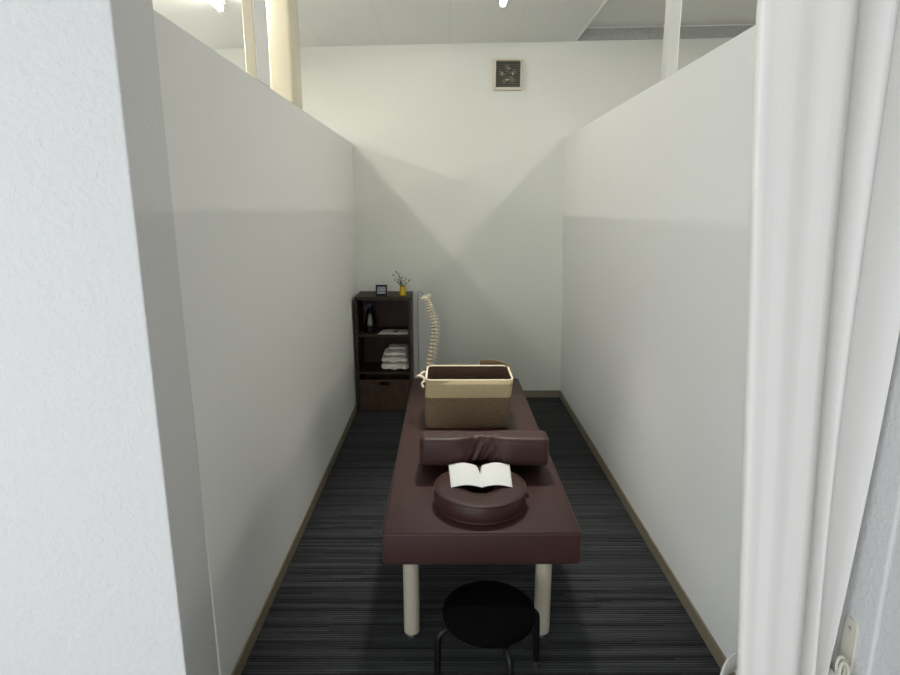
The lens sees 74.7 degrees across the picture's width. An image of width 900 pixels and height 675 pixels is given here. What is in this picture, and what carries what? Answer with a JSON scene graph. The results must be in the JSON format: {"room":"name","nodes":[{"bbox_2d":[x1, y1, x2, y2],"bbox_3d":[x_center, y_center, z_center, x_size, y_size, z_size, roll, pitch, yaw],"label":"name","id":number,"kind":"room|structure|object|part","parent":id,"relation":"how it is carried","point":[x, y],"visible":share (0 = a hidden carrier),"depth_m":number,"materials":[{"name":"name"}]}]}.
{"room":"massage treatment room","nodes":[
{"label":"massage treatment room","id":0,"kind":"room"},
{"bbox_2d":[0,0,218,674],"bbox_3d":[-1.960,0.146,1.520,2.494,2.120,0.198,0,12,0],"label":"wall","id":1,"kind":"structure","parent":0,"point":[104,570],"depth_m":1.43,"materials":[{"name":"white paint"}]},
{"bbox_2d":[153,10,357,674],"bbox_3d":[-0.774,-0.150,3.145,0.118,2.000,3.091,0,12,0],"label":"wall","id":2,"kind":"structure","parent":0,"point":[262,190],"depth_m":2.15,"materials":[{"name":"paint"}]},
{"bbox_2d":[241,0,269,87],"bbox_3d":[-0.742,-1.318,2.220,0.044,0.678,0.160,0,12,0],"label":"trim","id":3,"kind":"structure","parent":2,"relation":"attached to","point":[253,11],"depth_m":2.21,"materials":[{"name":"beige paint"}]},
{"bbox_3d":[-0.722,-1.318,2.220,0.004,0.678,0.152,0,12,0],"label":"post","id":4,"kind":"part","parent":3,"relation":"part of","materials":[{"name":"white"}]},
{"bbox_2d":[266,0,302,108],"bbox_3d":[-0.779,-1.436,2.762,0.104,0.677,0.190,0,12,0],"label":"trim","id":5,"kind":"structure","parent":2,"relation":"attached to","point":[282,15],"depth_m":2.71,"materials":[{"name":"beige paint"}]},
{"bbox_2d":[231,401,357,674],"bbox_3d":[-0.712,0.799,3.351,0.007,0.058,3.084,0,12,0],"label":"baseboard","id":6,"kind":"structure","parent":2,"relation":"attached to","point":[245,652],"depth_m":2.51,"materials":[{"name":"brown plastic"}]},
{"bbox_2d":[152,0,605,48],"bbox_3d":[-1.138,-1.455,0.725,4.135,0.336,7.253,0,12,0],"label":"ceiling","id":7,"kind":"structure","parent":0,"point":[321,23],"depth_m":3.74,"materials":[{"name":"white paint"}]},
{"bbox_2d":[207,0,225,11],"bbox_3d":[-1.276,-1.685,2.520,0.056,0.070,1.600,0,12,0],"label":"ceiling light","id":8,"kind":"object","parent":7,"relation":"attached to","point":[218,4],"visible":1,"depth_m":3.24,"materials":[{"name":"beige plastic"}]},
{"bbox_2d":[500,0,506,7],"bbox_3d":[0.298,-1.833,3.038,0.056,0.070,0.600,0,12,0],"label":"ceiling light","id":9,"kind":"object","parent":7,"relation":"attached to","point":[502,2],"visible":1,"depth_m":3.28,"materials":[{"name":"beige"}]},
{"bbox_2d":[213,38,731,389],"bbox_3d":[0.227,-0.946,4.619,7.100,3.040,0.120,0,12,0],"label":"wall","id":10,"kind":"structure","parent":0,"point":[459,181],"depth_m":4.48,"materials":[{"name":"white paint"}]},
{"bbox_2d":[493,58,522,90],"bbox_3d":[0.424,-1.928,4.327,0.215,0.215,0.030,0,12,0],"label":"ventilator","id":11,"kind":"object","parent":10,"relation":"attached to","point":[507,72],"visible":1,"depth_m":4.33,"materials":[{"name":"beige plastic"}]},
{"bbox_3d":[0.423,-1.927,4.328,0.137,0.135,0.011,0,12,0],"label":"fan blade","id":12,"kind":"part","parent":11,"relation":"part of","materials":[{"name":"grey metal"}]},
{"bbox_2d":[496,61,520,86],"bbox_3d":[0.426,-1.929,4.320,0.179,0.181,0.005,0,12,0],"label":"grille","id":13,"kind":"object","parent":11,"relation":"attached to","point":[508,73],"depth_m":4.33,"materials":[{"name":"plastic"}]},
{"bbox_2d":[523,390,559,396],"bbox_3d":[0.095,0.465,4.864,1.622,0.058,0.007,0,12,0],"label":"baseboard","id":14,"kind":"structure","parent":10,"relation":"attached to","point":[528,393],"depth_m":4.86,"materials":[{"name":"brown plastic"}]},
{"bbox_2d":[575,0,607,40],"bbox_3d":[0.930,-1.374,0.743,0.012,0.008,7.233,0,12,0],"label":"trim","id":15,"kind":"structure","parent":10,"relation":"attached to","point":[605,2],"depth_m":3.79,"materials":[{"name":"white"}]},
{"bbox_2d":[577,25,753,40],"bbox_3d":[2.294,-2.224,4.280,2.765,0.135,0.012,0,12,0],"label":"trim","id":16,"kind":"structure","parent":10,"relation":"attached to","point":[689,32],"depth_m":4.27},
{"bbox_2d":[586,24,755,28],"bbox_3d":[2.294,-2.264,4.268,2.765,0.063,0.018,0,12,0],"label":"trim","id":17,"kind":"structure","parent":10,"relation":"attached to","point":[728,24],"depth_m":4.26,"materials":[{"name":"white"}]},
{"bbox_2d":[241,397,720,674],"bbox_3d":[0.235,0.872,3.292,6.900,0.060,3.253,0,12,0],"label":"floor","id":18,"kind":"structure","parent":0,"point":[337,608],"depth_m":2.37,"materials":[{"name":"grey carpet"}]},
{"bbox_2d":[354,291,413,411],"bbox_3d":[-0.498,0.103,4.580,0.412,0.888,0.306,0,12,0],"label":"shelf unit","id":19,"kind":"object","parent":18,"relation":"on","point":[379,389],"visible":0.89,"depth_m":4.52,"materials":[{"name":"brown laminate"}]},
{"bbox_3d":[-0.695,0.112,4.581,0.018,0.870,0.306,0,12,0],"label":"panel","id":20,"kind":"part","parent":19,"relation":"part of","materials":[{"name":"brown laminate"}]},
{"bbox_2d":[363,303,375,332],"bbox_3d":[-0.607,-0.152,4.463,0.088,0.227,0.089,7,14,27],"label":"spray bottle","id":21,"kind":"object","parent":19,"relation":"on","point":[369,324],"visible":1,"depth_m":4.44,"materials":[{"name":"black plastic"}]},
{"bbox_2d":[376,285,386,295],"bbox_3d":[-0.509,-0.353,4.393,0.084,0.084,0.053,0,12,0],"label":"frame","id":22,"kind":"object","parent":19,"relation":"on","point":[381,290],"visible":1,"depth_m":4.37,"materials":[{"name":"black plastic"}]},
{"bbox_2d":[377,287,385,293],"bbox_3d":[-0.509,-0.350,4.377,0.062,0.052,0.008,0,12,0],"label":"picture","id":23,"kind":"object","parent":22,"relation":"attached to","point":[380,290],"depth_m":4.38,"materials":[{"name":"white paper"}]},
{"bbox_3d":[-0.498,0.406,4.638,0.372,0.236,0.283,0,12,0],"label":"drawer","id":24,"kind":"part","parent":19,"relation":"part of","materials":[{"name":"brown laminate"}]},
{"bbox_3d":[-0.499,0.079,4.728,0.376,0.870,0.006,0,12,0],"label":"panel","id":25,"kind":"part","parent":19,"relation":"part of","materials":[{"name":"brown laminate"}]},
{"bbox_2d":[378,329,407,333],"bbox_3d":[-0.428,-0.044,4.481,0.228,0.006,0.164,0,12,0],"label":"leaflet","id":26,"kind":"object","parent":19,"relation":"on","point":[385,331],"visible":0.97,"depth_m":4.48,"materials":[{"name":"paper"}]},
{"bbox_2d":[381,359,408,369],"bbox_3d":[-0.419,0.206,4.576,0.218,0.058,0.230,0,12,0],"label":"folded towel","id":27,"kind":"object","parent":19,"relation":"on","point":[385,365],"visible":0.7,"depth_m":4.49,"materials":[{"name":"beige fabric"}]},
{"bbox_2d":[382,353,408,362],"bbox_3d":[-0.422,0.155,4.566,0.206,0.046,0.220,0,12,0],"label":"folded towel","id":28,"kind":"object","parent":27,"relation":"on","point":[391,358],"visible":0.71,"depth_m":4.48,"materials":[{"name":"beige fabric"}]},
{"bbox_2d":[384,348,408,355],"bbox_3d":[-0.416,0.111,4.568,0.186,0.038,0.201,0,12,0],"label":"folded towel","id":29,"kind":"object","parent":28,"relation":"on","point":[387,352],"visible":0.85,"depth_m":4.50,"materials":[{"name":"beige fabric"}]},
{"bbox_2d":[388,343,407,348],"bbox_3d":[-0.402,0.070,4.606,0.150,0.024,0.150,0,12,0],"label":"folded towel","id":30,"kind":"object","parent":29,"relation":"on","point":[393,345],"visible":1,"depth_m":4.57,"materials":[{"name":"beige fabric"}]},
{"bbox_2d":[391,270,410,295],"bbox_3d":[-0.362,-0.408,4.401,0.153,0.187,0.055,0,12,0],"label":"flower vase","id":31,"kind":"object","parent":19,"relation":"on","point":[402,291],"visible":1,"depth_m":4.39,"materials":[{"name":"yellow ceramic"}]},
{"bbox_3d":[-0.301,0.112,4.583,0.018,0.870,0.306,0,12,0],"label":"panel","id":32,"kind":"part","parent":19,"relation":"part of","materials":[{"name":"brown laminate"}]},
{"bbox_2d":[417,291,439,377],"bbox_3d":[-0.219,0.140,4.251,0.226,0.957,0.244,-9,15,-34],"label":"model","id":33,"kind":"object","parent":18,"relation":"on","point":[429,307],"visible":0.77,"depth_m":4.18},
{"bbox_3d":[-0.199,0.134,4.243,0.071,0.941,0.011,7,14,29],"label":"stand rod","id":34,"kind":"part","parent":33,"relation":"part of","materials":[{"name":"grey metal"}]},
{"bbox_2d":[381,378,581,638],"bbox_3d":[0.101,0.685,2.886,0.668,0.480,1.821,0,12,0],"label":"table","id":35,"kind":"object","parent":18,"relation":"on","point":[414,533],"visible":0.63,"depth_m":2.07,"materials":[{"name":"red leather"}]},
{"bbox_3d":[-0.139,0.913,2.131,0.058,0.328,0.058,0,12,0],"label":"leg","id":36,"kind":"part","parent":35,"relation":"part of","materials":[{"name":"beige"}]},
{"bbox_2d":[416,360,512,427],"bbox_3d":[0.074,0.279,2.980,0.490,0.271,0.306,0,12,0],"label":"storage basket","id":37,"kind":"object","parent":35,"relation":"on","point":[456,396],"visible":1,"depth_m":2.85,"materials":[{"name":"brown fabric"}]},
{"bbox_3d":[-0.142,0.201,2.937,0.058,0.058,0.166,0,12,0],"label":"rope handle","id":38,"kind":"part","parent":37,"relation":"part of","materials":[{"name":"beige fabric"}]},
{"bbox_3d":[0.265,0.179,3.034,0.098,0.100,0.255,-9,15,-35],"label":"strap handle","id":39,"kind":"part","parent":37,"relation":"part of","materials":[{"name":"brown fabric"}]},
{"bbox_2d":[434,466,528,524],"bbox_3d":[0.112,0.566,2.146,0.342,0.072,0.335,0,12,0],"label":"cushion","id":40,"kind":"object","parent":35,"relation":"on","point":[498,504],"visible":0.7,"depth_m":2.04,"materials":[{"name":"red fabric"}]},
{"bbox_2d":[448,462,512,487],"bbox_3d":[0.113,0.512,2.204,0.238,0.014,0.193,0,12,0],"label":"open book","id":41,"kind":"object","parent":40,"relation":"on","point":[490,474],"visible":1,"depth_m":2.19,"materials":[{"name":"grey paper"}]},
{"bbox_2d":[420,430,548,465],"bbox_3d":[0.134,0.446,2.449,0.511,0.171,0.297,0,12,0],"label":"bolster","id":42,"kind":"object","parent":35,"relation":"on","point":[512,447],"visible":0.98,"depth_m":2.31,"materials":[{"name":"red leather"}]},
{"bbox_3d":[0.336,0.912,2.133,0.058,0.328,0.058,0,12,0],"label":"leg","id":43,"kind":"part","parent":35,"relation":"part of","materials":[{"name":"beige"}]},
{"bbox_2d":[434,581,539,674],"bbox_3d":[0.126,0.998,1.929,0.300,0.280,0.300,6,14,25],"label":"round stool","id":44,"kind":"object","parent":18,"relation":"on","point":[481,614],"visible":1,"depth_m":1.86,"materials":[{"name":"black leather"}]},
{"bbox_3d":[-0.013,1.021,1.887,0.082,0.226,0.022,-4,13,-18],"label":"leg","id":45,"kind":"part","parent":44,"relation":"part of","materials":[{"name":"black metal"}]},
{"bbox_3d":[0.126,0.882,1.903,0.301,0.042,0.301,0,12,0],"label":"seat","id":46,"kind":"part","parent":44,"relation":"part of","materials":[{"name":"black leather"}]},
{"bbox_3d":[0.172,1.041,1.796,0.022,0.226,0.082,-4,13,-18],"label":"leg","id":47,"kind":"part","parent":44,"relation":"part of","materials":[{"name":"black metal"}]},
{"bbox_3d":[0.264,1.001,1.976,0.082,0.226,0.022,-4,13,-18],"label":"leg","id":48,"kind":"part","parent":44,"relation":"part of","materials":[{"name":"black metal"}]},
{"bbox_2d":[560,25,755,672],"bbox_3d":[0.948,-0.152,3.056,0.153,2.042,3.281,0,12,0],"label":"wall","id":49,"kind":"structure","parent":0,"point":[656,209],"depth_m":2.37,"materials":[{"name":"paint"}]},
{"bbox_2d":[560,391,735,674],"bbox_3d":[0.915,0.817,3.266,0.010,0.058,3.274,0,12,0],"label":"baseboard","id":50,"kind":"structure","parent":49,"relation":"attached to","point":[709,640],"depth_m":2.59,"materials":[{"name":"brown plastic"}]},
{"bbox_2d":[660,0,681,80],"bbox_3d":[0.895,-1.427,2.340,0.044,0.755,0.065,0,12,0],"label":"trim","id":51,"kind":"structure","parent":49,"relation":"attached to","point":[673,8],"depth_m":2.37,"materials":[{"name":"grey paint"}]},
{"bbox_2d":[588,0,756,26],"bbox_3d":[2.312,-1.548,0.722,2.765,0.177,7.253,0,12,0],"label":"ceiling","id":52,"kind":"structure","parent":0,"point":[615,13],"depth_m":3.98,"materials":[{"name":"white paint"}]},
{"bbox_2d":[830,333,899,674],"bbox_3d":[2.344,0.181,1.365,2.700,2.120,0.180,0,12,0],"label":"wall","id":53,"kind":"structure","parent":0,"point":[872,599],"depth_m":1.38,"materials":[{"name":"white paint"}]},
{"bbox_2d":[736,0,899,674],"bbox_3d":[0.804,0.175,1.367,0.363,2.030,0.089,0,12,0],"label":"curtain","id":54,"kind":"object","parent":53,"relation":"hanging from","point":[823,298],"visible":1,"depth_m":1.30,"materials":[{"name":"white fabric"}]},
{"bbox_2d":[839,617,857,674],"bbox_3d":[0.986,0.788,1.464,0.024,0.190,0.060,7,14,28],"label":"hook","id":55,"kind":"object","parent":53,"relation":"attached to","point":[850,632],"visible":0.85,"depth_m":1.46,"materials":[{"name":"beige plastic"}]},
{"bbox_2d":[720,651,849,674],"bbox_3d":[0.838,0.915,1.550,0.277,0.305,0.235,0,12,0],"label":"tieback","id":56,"kind":"object","parent":55,"relation":"hanging from","point":[730,665],"visible":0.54,"depth_m":1.51,"materials":[{"name":"white fabric"}]}
]}

